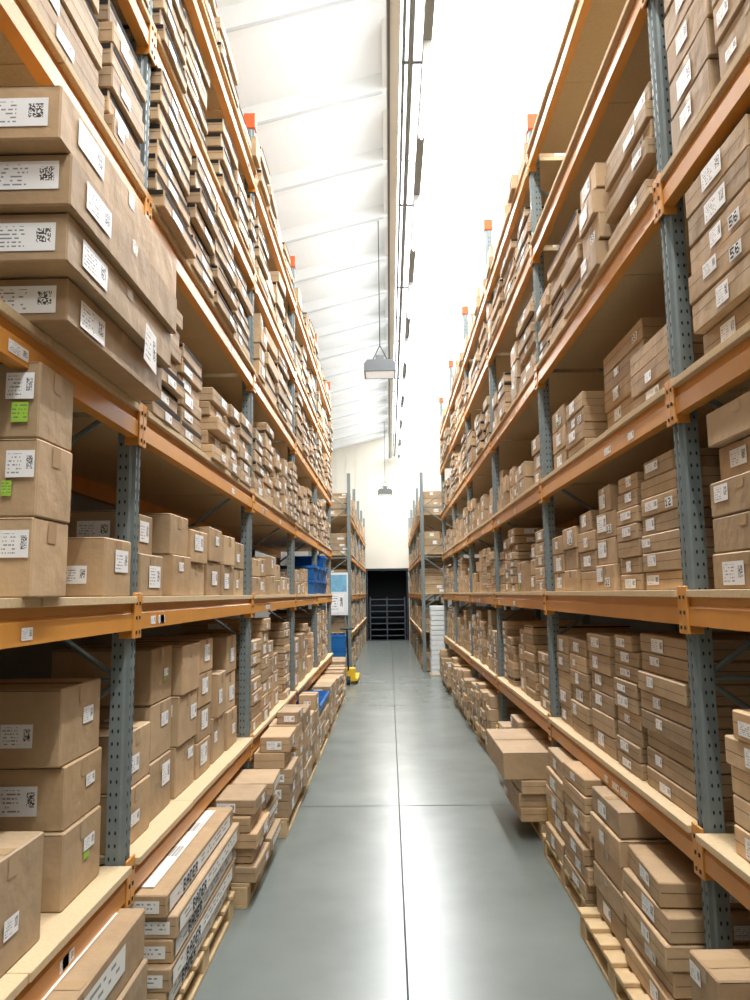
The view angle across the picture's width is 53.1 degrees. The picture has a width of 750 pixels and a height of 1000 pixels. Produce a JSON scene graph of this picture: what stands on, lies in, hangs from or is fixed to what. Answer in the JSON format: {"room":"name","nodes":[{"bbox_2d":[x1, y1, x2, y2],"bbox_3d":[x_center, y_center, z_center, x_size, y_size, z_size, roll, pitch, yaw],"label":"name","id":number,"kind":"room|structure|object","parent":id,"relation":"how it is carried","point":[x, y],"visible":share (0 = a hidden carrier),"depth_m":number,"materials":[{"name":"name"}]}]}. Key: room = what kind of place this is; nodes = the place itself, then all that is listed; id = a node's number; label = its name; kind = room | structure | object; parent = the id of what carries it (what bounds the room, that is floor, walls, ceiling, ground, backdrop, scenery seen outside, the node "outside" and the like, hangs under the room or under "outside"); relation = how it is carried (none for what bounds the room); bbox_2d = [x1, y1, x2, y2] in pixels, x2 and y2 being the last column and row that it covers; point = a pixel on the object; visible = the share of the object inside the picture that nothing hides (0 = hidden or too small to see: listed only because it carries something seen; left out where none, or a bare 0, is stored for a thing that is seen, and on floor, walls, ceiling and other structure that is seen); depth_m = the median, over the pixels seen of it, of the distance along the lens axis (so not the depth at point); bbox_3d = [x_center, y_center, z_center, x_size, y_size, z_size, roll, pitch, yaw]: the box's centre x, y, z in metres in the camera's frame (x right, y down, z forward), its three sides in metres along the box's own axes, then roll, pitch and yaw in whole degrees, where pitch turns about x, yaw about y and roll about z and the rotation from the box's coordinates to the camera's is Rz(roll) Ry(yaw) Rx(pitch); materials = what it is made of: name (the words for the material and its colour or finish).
{"room":"warehouse","nodes":[
{"label":"warehouse","id":0,"kind":"room"},
{"bbox_2d":[0,493,323,678],"bbox_3d":[-2.438,-0.250,13.936,0.150,7.700,32.500,-1,-7,1],"label":"wall","id":1,"kind":"structure","parent":0,"point":[34,661],"depth_m":5.81,"materials":[{"name":"paint"}]},
{"bbox_2d":[216,0,439,449],"bbox_3d":[0.187,-4.443,14.407,5.600,1.125,32.900,-1,-7,1],"label":"ceiling","id":2,"kind":"structure","parent":0,"point":[312,73],"depth_m":10.87,"materials":[{"name":"grey paint"}]},
{"bbox_2d":[364,221,395,378],"bbox_3d":[0.069,-3.389,12.515,0.520,2.682,0.480,-1,-7,1],"label":"hanging lamp","id":3,"kind":"object","parent":2,"relation":"hanging from","point":[378,368],"visible":1,"depth_m":12.17,"materials":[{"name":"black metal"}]},
{"bbox_2d":[386,0,400,457],"bbox_3d":[0.307,-4.012,14.351,0.136,0.757,32.200,-1,-7,1],"label":"ceiling beam","id":4,"kind":"structure","parent":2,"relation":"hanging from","point":[393,7],"depth_m":9.39,"materials":[{"name":"silver metal"}]},
{"bbox_2d":[393,0,434,457],"bbox_3d":[0.541,-4.039,14.350,0.300,0.710,32.200,-1,-7,1],"label":"skylight","id":5,"kind":"object","parent":2,"relation":"attached to","point":[429,6],"visible":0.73,"depth_m":9.61,"materials":[{"name":"grey glass"}]},
{"bbox_2d":[418,40,431,139],"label":"light","id":6,"kind":"object","parent":2,"relation":"attached to","point":[426,57],"depth_m":7.97,"materials":[{"name":"white paint"}]},
{"bbox_2d":[392,157,508,444],"bbox_3d":[1.266,-4.501,14.394,2.040,0.550,32.512,-1,-7,1],"label":"roof beams","id":7,"kind":"structure","parent":2,"relation":"attached to","point":[410,161],"depth_m":11.18,"materials":[{"name":"metal"}]},
{"bbox_2d":[324,434,451,636],"bbox_3d":[0.542,1.403,30.121,5.200,8.350,0.162,-1,-7,1],"label":"wall","id":8,"kind":"structure","parent":0,"point":[386,517],"depth_m":30.31,"materials":[{"name":"paint"}]},
{"bbox_2d":[368,570,407,640],"bbox_3d":[0.514,4.192,30.869,2.160,3.200,2.290,-1,-7,1],"label":"doorway","id":9,"kind":"structure","parent":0,"point":[381,584],"depth_m":31.91,"materials":[{"name":"grey"}]},
{"bbox_2d":[370,597,405,639],"bbox_3d":[0.515,4.795,30.457,1.440,1.700,0.640,-1,-7,1],"label":"metal shelving","id":10,"kind":"object","parent":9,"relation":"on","point":[386,599],"visible":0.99,"depth_m":30.16,"materials":[{"name":"black"}]},
{"bbox_2d":[193,640,624,999],"bbox_3d":[0.283,3.581,13.408,5.200,0.101,32.500,-1,-7,1],"label":"floor","id":11,"kind":"structure","parent":0,"point":[405,868],"depth_m":4.81,"materials":[{"name":"concrete"}]},
{"bbox_2d":[0,0,332,999],"bbox_3d":[-1.454,-0.166,7.346,1.078,5.880,13.610,-1,-7,1],"label":"rack","id":12,"kind":"object","parent":11,"relation":"on","point":[126,458],"visible":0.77,"depth_m":3.75,"materials":[{"name":"metal"}]},
{"bbox_2d":[0,362,73,597],"bbox_3d":[-1.241,-0.051,2.324,0.506,0.705,0.256,-1,-7,1],"label":"cardboard boxes","id":13,"kind":"object","parent":12,"relation":"on","point":[36,402],"visible":1,"depth_m":2.23,"materials":[{"name":"brown cardboard"}]},
{"bbox_2d":[0,678,101,976],"bbox_3d":[-1.376,1.028,2.500,0.644,0.750,0.978,-1,-7,1],"label":"cardboard boxes","id":14,"kind":"object","parent":12,"relation":"on","point":[50,753],"visible":1,"depth_m":2.62,"materials":[{"name":"brown cardboard"}]},
{"bbox_2d":[0,86,176,400],"bbox_3d":[-1.378,-0.870,2.005,1.036,0.615,2.484,-1,-7,1],"label":"cardboard boxes","id":15,"kind":"object","parent":12,"relation":"on","point":[81,260],"visible":0.84,"depth_m":2.27,"materials":[{"name":"brown cardboard"}]},
{"bbox_2d":[32,0,145,184],"bbox_3d":[-1.525,-1.849,2.122,1.030,0.631,2.541,-1,-7,1],"label":"cardboard boxes","id":16,"kind":"object","parent":12,"relation":"on","point":[91,35],"visible":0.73,"depth_m":2.97,"materials":[{"name":"brown cardboard"}]},
{"bbox_2d":[65,537,130,596],"bbox_3d":[-1.216,0.269,2.948,0.425,0.225,0.288,-1,-7,1],"label":"cardboard boxes","id":17,"kind":"object","parent":12,"relation":"on","point":[96,566],"visible":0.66,"depth_m":2.81,"materials":[{"name":"brown cardboard"}]},
{"bbox_2d":[51,634,236,854],"bbox_3d":[-1.526,1.234,4.388,1.002,0.813,2.426,-1,-7,1],"label":"cardboard boxes","id":18,"kind":"object","parent":12,"relation":"on","point":[185,712],"visible":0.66,"depth_m":3.95,"materials":[{"name":"brown cardboard"}]},
{"bbox_2d":[67,510,243,595],"bbox_3d":[-1.499,0.366,4.497,0.997,0.421,2.424,-1,-7,1],"label":"cardboard boxes","id":19,"kind":"object","parent":12,"relation":"on","point":[175,558],"visible":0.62,"depth_m":3.88,"materials":[{"name":"brown cardboard"}]},
{"bbox_2d":[122,0,256,266],"bbox_3d":[-1.492,-2.341,4.904,1.014,0.593,2.549,-1,-7,1],"label":"cardboard boxes","id":20,"kind":"object","parent":12,"relation":"on","point":[170,19],"visible":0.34,"depth_m":4.47,"materials":[{"name":"brown cardboard"}]},
{"bbox_2d":[142,310,251,487],"bbox_3d":[-1.386,-0.544,4.628,0.880,0.617,2.478,-1,-7,1],"label":"cardboard boxes","id":21,"kind":"object","parent":12,"relation":"on","point":[199,414],"visible":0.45,"depth_m":4.26,"materials":[{"name":"brown cardboard"}]},
{"bbox_2d":[148,68,252,359],"bbox_3d":[-1.391,-1.567,4.704,0.871,0.706,2.368,-1,-7,1],"label":"cardboard boxes","id":22,"kind":"object","parent":12,"relation":"on","point":[180,189],"visible":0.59,"depth_m":4.15,"materials":[{"name":"brown cardboard"}]},
{"bbox_2d":[203,0,260,168],"bbox_3d":[-1.489,-3.033,4.993,1.036,0.289,2.530,-1,-7,1],"label":"cardboard boxes","id":23,"kind":"object","parent":12,"relation":"on","point":[216,22],"visible":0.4,"depth_m":5.12,"materials":[{"name":"brown cardboard"}]},
{"bbox_2d":[180,618,289,732],"bbox_3d":[-1.436,1.551,7.147,1.017,0.862,2.529,-1,-7,1],"label":"cardboard boxes","id":24,"kind":"object","parent":12,"relation":"on","point":[270,648],"visible":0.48,"depth_m":6.46,"materials":[{"name":"brown cardboard"}]},
{"bbox_2d":[223,313,293,431],"bbox_3d":[-1.425,-1.185,7.424,1.027,0.620,2.420,-1,-7,1],"label":"cardboard boxes","id":25,"kind":"object","parent":12,"relation":"on","point":[269,364],"visible":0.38,"depth_m":6.96,"materials":[{"name":"brown cardboard"}]},
{"bbox_2d":[240,146,293,289],"bbox_3d":[-1.446,-2.715,7.667,1.019,0.318,2.528,-1,-7,1],"label":"cardboard boxes","id":26,"kind":"object","parent":12,"relation":"on","point":[263,174],"visible":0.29,"depth_m":6.96,"materials":[{"name":"brown cardboard"}]},
{"bbox_2d":[241,215,294,359],"bbox_3d":[-1.447,-2.014,7.481,1.004,0.582,2.330,-1,-7,1],"label":"cardboard boxes","id":27,"kind":"object","parent":12,"relation":"on","point":[272,282],"visible":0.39,"depth_m":7.37,"materials":[{"name":"brown cardboard"}]},
{"bbox_2d":[252,556,288,594],"bbox_3d":[-1.449,0.730,7.140,1.014,0.352,2.325,-1,-7,1],"label":"cardboard boxes","id":28,"kind":"object","parent":12,"relation":"on","point":[266,579],"visible":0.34,"depth_m":6.84,"materials":[{"name":"brown cardboard"}]},
{"bbox_2d":[252,422,297,521],"bbox_3d":[-1.413,-0.241,7.367,1.026,0.693,2.528,-1,-7,1],"label":"cardboard boxes","id":29,"kind":"object","parent":12,"relation":"on","point":[274,478],"visible":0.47,"depth_m":6.97,"materials":[{"name":"brown cardboard"}]},
{"bbox_2d":[280,569,307,593],"bbox_3d":[-1.404,1.028,9.486,1.015,0.338,1.637,-1,-7,1],"label":"cardboard boxes","id":30,"kind":"object","parent":12,"relation":"on","point":[301,575],"visible":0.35,"depth_m":9.26,"materials":[{"name":"brown"}]},
{"bbox_2d":[269,609,327,665],"bbox_3d":[-1.339,2.207,12.293,1.015,0.831,2.132,-1,-7,1],"label":"cardboard boxes","id":31,"kind":"object","parent":12,"relation":"on","point":[322,642],"visible":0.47,"depth_m":11.79,"materials":[{"name":"brown"}]},
{"bbox_2d":[280,565,319,593],"bbox_3d":[-1.091,1.158,10.828,0.530,0.405,0.590,-1,-7,1],"label":"plastic storage bin","id":32,"kind":"object","parent":12,"relation":"on","point":[312,581],"visible":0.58,"depth_m":10.57,"materials":[{"name":"blue"}]},
{"bbox_2d":[284,288,318,364],"bbox_3d":[-1.397,-2.389,10.342,1.016,0.331,2.539,-1,-7,1],"label":"cardboard boxes","id":33,"kind":"object","parent":12,"relation":"on","point":[310,330],"visible":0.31,"depth_m":10.27,"materials":[{"name":"brown"}]},
{"bbox_2d":[294,623,313,687],"bbox_3d":[-1.389,1.969,9.772,1.010,0.681,2.484,-1,-7,1],"label":"cardboard boxes","id":34,"kind":"object","parent":12,"relation":"on","point":[304,639],"visible":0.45,"depth_m":9.70,"materials":[{"name":"brown cardboard"}]},
{"bbox_2d":[295,338,315,412],"bbox_3d":[-1.398,-1.664,10.179,0.999,0.551,2.374,-1,-7,1],"label":"cardboard boxes","id":35,"kind":"object","parent":12,"relation":"on","point":[307,378],"visible":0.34,"depth_m":9.89,"materials":[{"name":"brown"}]},
{"bbox_2d":[295,391,317,473],"bbox_3d":[-1.376,-0.839,10.158,1.020,0.608,2.536,-1,-7,1],"label":"cardboard boxes","id":36,"kind":"object","parent":12,"relation":"on","point":[304,433],"visible":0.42,"depth_m":9.55,"materials":[{"name":"brown"}]},
{"bbox_2d":[296,483,316,537],"bbox_3d":[-1.365,0.119,10.037,1.020,0.637,2.542,-1,-7,1],"label":"cardboard boxes","id":37,"kind":"object","parent":12,"relation":"on","point":[306,510],"visible":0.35,"depth_m":9.73,"materials":[{"name":"brown"}]},
{"bbox_2d":[295,556,327,593],"bbox_3d":[-1.064,1.241,12.328,0.530,0.610,0.590,-1,-7,1],"label":"plastic storage bin","id":38,"kind":"object","parent":12,"relation":"on","point":[299,560],"visible":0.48,"depth_m":12.09,"materials":[{"name":"blue"}]},
{"bbox_2d":[310,499,330,547],"bbox_3d":[-1.321,0.430,12.598,1.010,0.652,2.333,-1,-7,1],"label":"cardboard boxes","id":39,"kind":"object","parent":12,"relation":"on","point":[323,527],"visible":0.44,"depth_m":12.15,"materials":[{"name":"brown"}]},
{"bbox_2d":[317,438,332,496],"bbox_3d":[-1.321,-0.510,12.846,1.027,0.619,2.518,-1,-7,1],"label":"cardboard boxes","id":40,"kind":"object","parent":12,"relation":"on","point":[324,467],"visible":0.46,"depth_m":12.72,"materials":[{"name":"brown"}]},
{"bbox_2d":[317,390,332,451],"bbox_3d":[-1.327,-1.315,12.940,1.035,0.540,2.530,-1,-7,1],"label":"cardboard boxes","id":41,"kind":"object","parent":12,"relation":"on","point":[326,425],"visible":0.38,"depth_m":12.59,"materials":[{"name":"brown"}]},
{"bbox_2d":[174,891,234,999],"bbox_3d":[-1.274,2.271,3.723,0.900,0.144,1.300,-1,-7,1],"label":"wooden pallet","id":42,"kind":"object","parent":11,"relation":"on","point":[201,963],"visible":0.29,"depth_m":3.73,"materials":[{"name":"brown wood"}]},
{"bbox_2d":[229,847,273,908],"bbox_3d":[-1.190,2.428,4.992,0.900,0.144,1.060,-1,-7,1],"label":"wooden pallet","id":43,"kind":"object","parent":11,"relation":"on","point":[244,892],"visible":0.09,"depth_m":4.47,"materials":[{"name":"brown wood"}]},
{"bbox_2d":[99,769,280,999],"bbox_3d":[-1.148,2.030,4.301,0.899,0.473,2.453,-1,-7,1],"label":"cardboard boxes","id":44,"kind":"object","parent":43,"relation":"on","point":[232,840],"visible":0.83,"depth_m":3.73,"materials":[{"name":"brown cardboard"}]},
{"bbox_2d":[274,754,317,837],"bbox_3d":[-1.116,2.675,6.986,0.950,0.144,2.490,-1,-7,1],"label":"wooden pallet","id":45,"kind":"object","parent":11,"relation":"on","point":[286,823],"visible":0.18,"depth_m":6.31,"materials":[{"name":"brown wood"}]},
{"bbox_2d":[250,692,318,817],"bbox_3d":[-1.080,2.252,7.038,0.932,0.707,2.481,-1,-7,1],"label":"cardboard boxes","id":46,"kind":"object","parent":45,"relation":"on","point":[290,743],"visible":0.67,"depth_m":6.22,"materials":[{"name":"brown cardboard"}]},
{"bbox_2d":[318,714,335,759],"bbox_3d":[-1.065,3.009,9.665,0.950,0.144,2.490,-1,-7,1],"label":"wooden pallet","id":47,"kind":"object","parent":11,"relation":"on","point":[325,739],"visible":0.17,"depth_m":9.26,"materials":[{"name":"brown wood"}]},
{"bbox_2d":[306,679,335,745],"bbox_3d":[-1.039,2.683,9.679,0.932,0.504,2.476,-1,-7,1],"label":"cardboard boxes","id":48,"kind":"object","parent":47,"relation":"on","point":[326,717],"visible":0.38,"depth_m":9.80,"materials":[{"name":"brown"}]},
{"bbox_2d":[326,573,347,633],"bbox_3d":[-0.892,2.898,17.716,0.520,2.350,0.043,-1,-7,1],"label":"notice board","id":49,"kind":"object","parent":11,"relation":"on","point":[339,581],"visible":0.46,"depth_m":17.78,"materials":[{"name":"white paint"}]},
{"bbox_2d":[308,473,366,666],"bbox_3d":[-0.970,2.398,23.405,1.078,4.750,11.110,-1,-7,1],"label":"rack","id":50,"kind":"object","parent":11,"relation":"on","point":[340,523],"visible":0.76,"depth_m":20.39,"materials":[{"name":"metal"}]},
{"bbox_2d":[321,493,356,666],"bbox_3d":[-0.961,2.076,19.290,0.873,4.331,2.596,-1,-7,1],"label":"cardboard boxes","id":51,"kind":"object","parent":50,"relation":"on","point":[338,540],"visible":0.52,"depth_m":18.23,"materials":[{"name":"brown cardboard"}]},
{"bbox_2d":[331,657,346,686],"bbox_3d":[-0.824,3.374,14.465,0.548,0.600,1.032,-1,-7,1],"label":"cardboard boxes","id":52,"kind":"object","parent":11,"relation":"on","point":[335,660],"visible":0.24,"depth_m":14.21,"materials":[{"name":"brown"}]},
{"bbox_2d":[331,634,346,666],"bbox_3d":[-0.878,3.554,17.157,0.470,0.910,0.510,-1,-7,1],"label":"plastic storage bin","id":53,"kind":"object","parent":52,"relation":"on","point":[338,642],"visible":0.3,"depth_m":16.96,"materials":[{"name":"blue"}]},
{"bbox_2d":[335,692,345,719],"bbox_3d":[-1.014,3.342,12.344,0.950,0.144,2.490,-1,-7,1],"label":"wooden pallet","id":54,"kind":"object","parent":11,"relation":"on","point":[338,709],"visible":0.21,"depth_m":12.06,"materials":[{"name":"brown wood"}]},
{"bbox_2d":[317,665,345,708],"bbox_3d":[-0.975,3.051,12.370,0.925,0.436,2.413,-1,-7,1],"label":"cardboard boxes","id":55,"kind":"object","parent":54,"relation":"on","point":[336,672],"visible":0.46,"depth_m":12.32,"materials":[{"name":"brown"}]},
{"bbox_2d":[408,472,464,671],"bbox_3d":[1.707,2.360,23.359,1.078,4.750,11.110,-1,-7,1],"label":"rack","id":56,"kind":"object","parent":11,"relation":"on","point":[424,522],"visible":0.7,"depth_m":20.15,"materials":[{"name":"metal"}]},
{"bbox_2d":[413,506,442,658],"bbox_3d":[1.613,2.405,21.970,0.913,4.280,2.581,-1,-7,1],"label":"cardboard boxes","id":57,"kind":"object","parent":56,"relation":"on","point":[436,602],"visible":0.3,"depth_m":22.29,"materials":[{"name":"brown"}]},
{"bbox_2d":[416,491,446,670],"bbox_3d":[1.545,2.056,19.243,0.935,4.301,2.585,-1,-7,1],"label":"cardboard boxes","id":58,"kind":"object","parent":56,"relation":"on","point":[432,539],"visible":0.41,"depth_m":18.18,"materials":[{"name":"brown cardboard"}]},
{"bbox_2d":[429,605,451,675],"bbox_3d":[1.503,3.206,17.185,0.520,1.550,0.650,-1,-7,1],"label":"cartons","id":59,"kind":"object","parent":11,"relation":"on","point":[437,630],"visible":0.55,"depth_m":16.94,"materials":[{"name":"cardboard"}]},
{"bbox_2d":[479,733,488,754],"bbox_3d":[1.769,2.873,8.849,0.950,0.144,1.185,-1,-7,1],"label":"wooden pallet","id":60,"kind":"object","parent":11,"relation":"on","point":[482,740],"visible":0.03,"depth_m":9.19,"materials":[{"name":"brown wood"}]},
{"bbox_2d":[463,678,525,739],"bbox_3d":[1.671,2.587,9.477,0.912,0.579,2.329,-1,-7,1],"label":"cardboard boxes","id":61,"kind":"object","parent":60,"relation":"on","point":[480,696],"visible":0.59,"depth_m":9.05,"materials":[{"name":"brown cardboard"}]},
{"bbox_2d":[542,833,604,920],"bbox_3d":[1.651,2.362,4.739,0.950,0.144,1.190,-1,-7,1],"label":"wooden pallet","id":62,"kind":"object","parent":11,"relation":"on","point":[575,895],"visible":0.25,"depth_m":4.69,"materials":[{"name":"brown wood"}]},
{"bbox_2d":[439,0,749,948],"bbox_3d":[1.834,-0.235,8.521,1.078,6.230,16.310,-1,-7,1],"label":"rack","id":63,"kind":"object","parent":11,"relation":"on","point":[609,51],"visible":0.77,"depth_m":4.28,"materials":[{"name":"metal"}]},
{"bbox_2d":[450,380,464,439],"bbox_3d":[1.853,-1.484,12.774,1.016,0.519,2.519,-1,-7,1],"label":"cardboard boxes","id":64,"kind":"object","parent":63,"relation":"on","point":[459,404],"visible":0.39,"depth_m":12.50,"materials":[{"name":"brown"}]},
{"bbox_2d":[450,433,466,496],"bbox_3d":[1.860,-0.565,12.649,1.022,0.703,2.537,-1,-7,1],"label":"cardboard boxes","id":65,"kind":"object","parent":63,"relation":"on","point":[458,464],"visible":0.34,"depth_m":12.55,"materials":[{"name":"brown"}]},
{"bbox_2d":[453,508,467,543],"bbox_3d":[1.914,0.439,12.529,1.019,0.481,2.531,-1,-7,1],"label":"cardboard boxes","id":66,"kind":"object","parent":63,"relation":"on","point":[460,526],"visible":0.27,"depth_m":12.39,"materials":[{"name":"brown"}]},
{"bbox_2d":[457,558,478,591],"bbox_3d":[1.924,1.224,12.350,1.016,0.577,2.352,-1,-7,1],"label":"cardboard boxes","id":67,"kind":"object","parent":63,"relation":"on","point":[463,580],"visible":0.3,"depth_m":12.64,"materials":[{"name":"brown"}]},
{"bbox_2d":[447,606,495,641],"bbox_3d":[1.988,2.420,14.786,1.005,0.645,2.092,-1,-7,1],"label":"cardboard boxes","id":68,"kind":"object","parent":63,"relation":"on","point":[450,614],"visible":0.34,"depth_m":14.69,"materials":[{"name":"brown"}]},
{"bbox_2d":[457,610,487,653],"bbox_3d":[1.941,2.122,12.325,1.006,0.630,2.518,-1,-7,1],"label":"cardboard boxes","id":69,"kind":"object","parent":63,"relation":"on","point":[464,623],"visible":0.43,"depth_m":12.04,"materials":[{"name":"brown"}]},
{"bbox_2d":[464,322,487,405],"bbox_3d":[1.803,-1.772,10.035,1.012,0.413,2.453,-1,-7,1],"label":"cardboard boxes","id":70,"kind":"object","parent":63,"relation":"on","point":[480,353],"visible":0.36,"depth_m":9.72,"materials":[{"name":"brown"}]},
{"bbox_2d":[466,396,490,471],"bbox_3d":[1.803,-0.838,9.883,1.033,0.563,2.360,-1,-7,1],"label":"cardboard boxes","id":71,"kind":"object","parent":63,"relation":"on","point":[478,437],"visible":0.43,"depth_m":9.36,"materials":[{"name":"brown"}]},
{"bbox_2d":[467,488,492,531],"bbox_3d":[1.858,0.106,9.852,1.028,0.481,2.530,-1,-7,1],"label":"cardboard boxes","id":72,"kind":"object","parent":63,"relation":"on","point":[480,509],"visible":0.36,"depth_m":10.14,"materials":[{"name":"brown"}]},
{"bbox_2d":[472,547,506,591],"bbox_3d":[1.867,0.913,9.712,1.029,0.544,2.472,-1,-7,1],"label":"cardboard boxes","id":73,"kind":"object","parent":63,"relation":"on","point":[483,581],"visible":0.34,"depth_m":9.35,"materials":[{"name":"brown"}]},
{"bbox_2d":[472,610,538,674],"bbox_3d":[1.884,1.751,9.634,1.016,0.702,2.544,-1,-7,1],"label":"cardboard boxes","id":74,"kind":"object","parent":63,"relation":"on","point":[484,624],"visible":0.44,"depth_m":9.09,"materials":[{"name":"brown cardboard"}]},
{"bbox_2d":[486,206,559,345],"bbox_3d":[1.751,-2.135,7.347,1.013,0.473,2.389,-1,-7,1],"label":"cardboard boxes","id":75,"kind":"object","parent":63,"relation":"on","point":[516,251],"visible":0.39,"depth_m":7.05,"materials":[{"name":"brown cardboard"}]},
{"bbox_2d":[486,128,564,277],"bbox_3d":[1.735,-2.841,7.407,1.027,0.328,2.356,-1,-7,1],"label":"cardboard boxes","id":76,"kind":"object","parent":63,"relation":"on","point":[523,144],"visible":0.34,"depth_m":6.71,"materials":[{"name":"brown"}]},
{"bbox_2d":[497,432,554,511],"bbox_3d":[1.812,-0.226,7.155,1.017,0.475,2.481,-1,-7,1],"label":"cardboard boxes","id":77,"kind":"object","parent":63,"relation":"on","point":[514,481],"visible":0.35,"depth_m":6.71,"materials":[{"name":"brown cardboard"}]},
{"bbox_2d":[500,527,570,591],"bbox_3d":[1.825,0.550,7.065,1.011,0.612,2.547,-1,-7,1],"label":"cardboard boxes","id":78,"kind":"object","parent":63,"relation":"on","point":[522,569],"visible":0.41,"depth_m":7.18,"materials":[{"name":"brown cardboard"}]},
{"bbox_2d":[492,292,596,430],"bbox_3d":[1.764,-1.219,7.230,1.010,0.665,2.418,-1,-7,1],"label":"cardboard boxes","id":79,"kind":"object","parent":63,"relation":"on","point":[523,353],"visible":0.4,"depth_m":6.68,"materials":[{"name":"brown cardboard"}]},
{"bbox_2d":[502,620,630,711],"bbox_3d":[1.838,1.452,6.909,1.004,0.622,2.459,-1,-7,1],"label":"cardboard boxes","id":80,"kind":"object","parent":63,"relation":"on","point":[526,666],"visible":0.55,"depth_m":6.59,"materials":[{"name":"brown cardboard"}]},
{"bbox_2d":[536,81,694,359],"bbox_3d":[1.707,-1.511,4.606,1.023,0.596,2.535,-1,-7,1],"label":"cardboard boxes","id":81,"kind":"object","parent":63,"relation":"on","point":[613,189],"visible":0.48,"depth_m":4.09,"materials":[{"name":"brown cardboard"}]},
{"bbox_2d":[552,316,704,469],"bbox_3d":[1.782,-0.617,4.435,0.992,0.579,2.324,-1,-7,1],"label":"cardboard boxes","id":82,"kind":"object","parent":63,"relation":"on","point":[636,369],"visible":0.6,"depth_m":4.32,"materials":[{"name":"brown cardboard"}]},
{"bbox_2d":[552,448,720,590],"bbox_3d":[1.778,0.217,4.352,1.002,0.602,2.476,-1,-7,1],"label":"cardboard boxes","id":83,"kind":"object","parent":63,"relation":"on","point":[632,542],"visible":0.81,"depth_m":3.70,"materials":[{"name":"brown cardboard"}]},
{"bbox_2d":[557,632,749,820],"bbox_3d":[1.788,1.076,4.249,1.002,0.712,2.478,-1,-7,1],"label":"cardboard boxes","id":84,"kind":"object","parent":63,"relation":"on","point":[627,693],"visible":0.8,"depth_m":3.58,"materials":[{"name":"brown cardboard"}]},
{"bbox_2d":[664,0,749,153],"bbox_3d":[1.659,-1.930,1.882,0.993,0.756,2.444,-1,-7,1],"label":"cardboard boxes","id":85,"kind":"object","parent":63,"relation":"on","point":[703,38],"visible":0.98,"depth_m":2.80,"materials":[{"name":"brown cardboard"}]},
{"bbox_2d":[685,114,749,354],"bbox_3d":[1.668,-1.012,1.729,1.016,0.696,2.378,-1,-7,1],"label":"cardboard boxes","id":86,"kind":"object","parent":63,"relation":"on","point":[717,205],"visible":0.99,"depth_m":2.63,"materials":[{"name":"brown cardboard"}]},
{"bbox_2d":[706,391,749,588],"bbox_3d":[1.711,-0.149,1.620,0.991,0.656,2.375,-1,-7,1],"label":"cardboard boxes","id":87,"kind":"object","parent":63,"relation":"on","point":[728,426],"visible":0.99,"depth_m":2.64,"materials":[{"name":"brown cardboard"}]},
{"bbox_2d":[725,709,749,861],"bbox_3d":[1.721,0.840,1.500,0.994,0.504,2.368,-1,-7,1],"label":"cardboard boxes","id":88,"kind":"object","parent":63,"relation":"on","point":[737,746],"visible":1,"depth_m":2.58,"materials":[{"name":"brown cardboard"}]},
{"bbox_2d":[578,907,651,999],"bbox_3d":[1.592,2.208,3.490,1.000,0.144,1.170,-1,-7,1],"label":"wooden pallet","id":89,"kind":"object","parent":11,"relation":"on","point":[607,951],"visible":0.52,"depth_m":3.64,"materials":[{"name":"brown wood"}]},
{"bbox_2d":[546,747,749,999],"bbox_3d":[1.597,1.882,4.106,0.889,0.652,2.323,-1,-7,1],"label":"cardboard boxes","id":90,"kind":"object","parent":89,"relation":"on","point":[648,892],"visible":0.65,"depth_m":3.51,"materials":[{"name":"brown cardboard"}]},
{"bbox_3d":[1.872,3.539,14.207,0.950,0.144,1.185,-1,-7,1],"label":"wooden pallet","id":91,"kind":"object","parent":11,"relation":"on","visible":0},
{"bbox_2d":[439,649,455,686],"bbox_3d":[1.704,3.293,14.869,0.770,0.511,2.392,-1,-7,1],"label":"cardboard boxes","id":92,"kind":"object","parent":91,"relation":"on","point":[445,655],"visible":0.38,"depth_m":14.88,"materials":[{"name":"brown"}]},
{"bbox_3d":[1.845,3.365,12.803,0.950,0.144,1.185,-1,-7,1],"label":"wooden pallet","id":93,"kind":"object","parent":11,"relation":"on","visible":0},
{"bbox_2d":[451,657,484,709],"bbox_3d":[1.696,2.938,12.211,0.828,0.558,2.466,-1,-7,1],"label":"cardboard boxes","id":94,"kind":"object","parent":93,"relation":"on","point":[461,669],"visible":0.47,"depth_m":11.90,"materials":[{"name":"brown"}]},
{"bbox_3d":[-1.366,2.092,2.276,0.950,0.144,1.180,-1,-7,1],"label":"wooden pallet","id":95,"kind":"object","parent":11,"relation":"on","visible":0},
{"bbox_2d":[41,908,147,999],"bbox_3d":[-1.296,1.774,2.333,0.824,0.498,1.199,-1,-7,1],"label":"cardboard boxes","id":96,"kind":"object","parent":95,"relation":"on","point":[112,966],"visible":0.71,"depth_m":2.63,"materials":[{"name":"brown cardboard"}]},
{"bbox_3d":[1.616,1.874,0.812,0.950,0.144,1.185,-1,-7,1],"label":"wooden pallet","id":97,"kind":"object","parent":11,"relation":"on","visible":0},
{"bbox_2d":[689,949,749,999],"bbox_3d":[1.468,1.604,1.450,0.818,0.551,2.348,-1,-7,1],"label":"cardboard boxes","id":98,"kind":"object","parent":97,"relation":"on","point":[716,974],"visible":1,"depth_m":2.46,"materials":[{"name":"brown cardboard"}]},
{"bbox_3d":[1.743,2.698,7.445,0.950,0.144,1.185,-1,-7,1],"label":"wooden pallet","id":99,"kind":"object","parent":11,"relation":"on","visible":0},
{"bbox_2d":[486,714,551,821],"bbox_3d":[1.538,2.263,6.739,1.104,0.548,2.291,-1,-7,1],"label":"cardboard boxes","id":100,"kind":"object","parent":99,"relation":"on","point":[518,748],"visible":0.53,"depth_m":5.70,"materials":[{"name":"brown cardboard"}]},
{"bbox_2d":[458,554,745,631],"bbox_3d":[2.911,-0.326,13.843,0.150,7.700,32.500,-1,-7,1],"label":"wall","id":101,"kind":"structure","parent":0,"point":[636,625],"depth_m":8.49,"materials":[{"name":"paint"}]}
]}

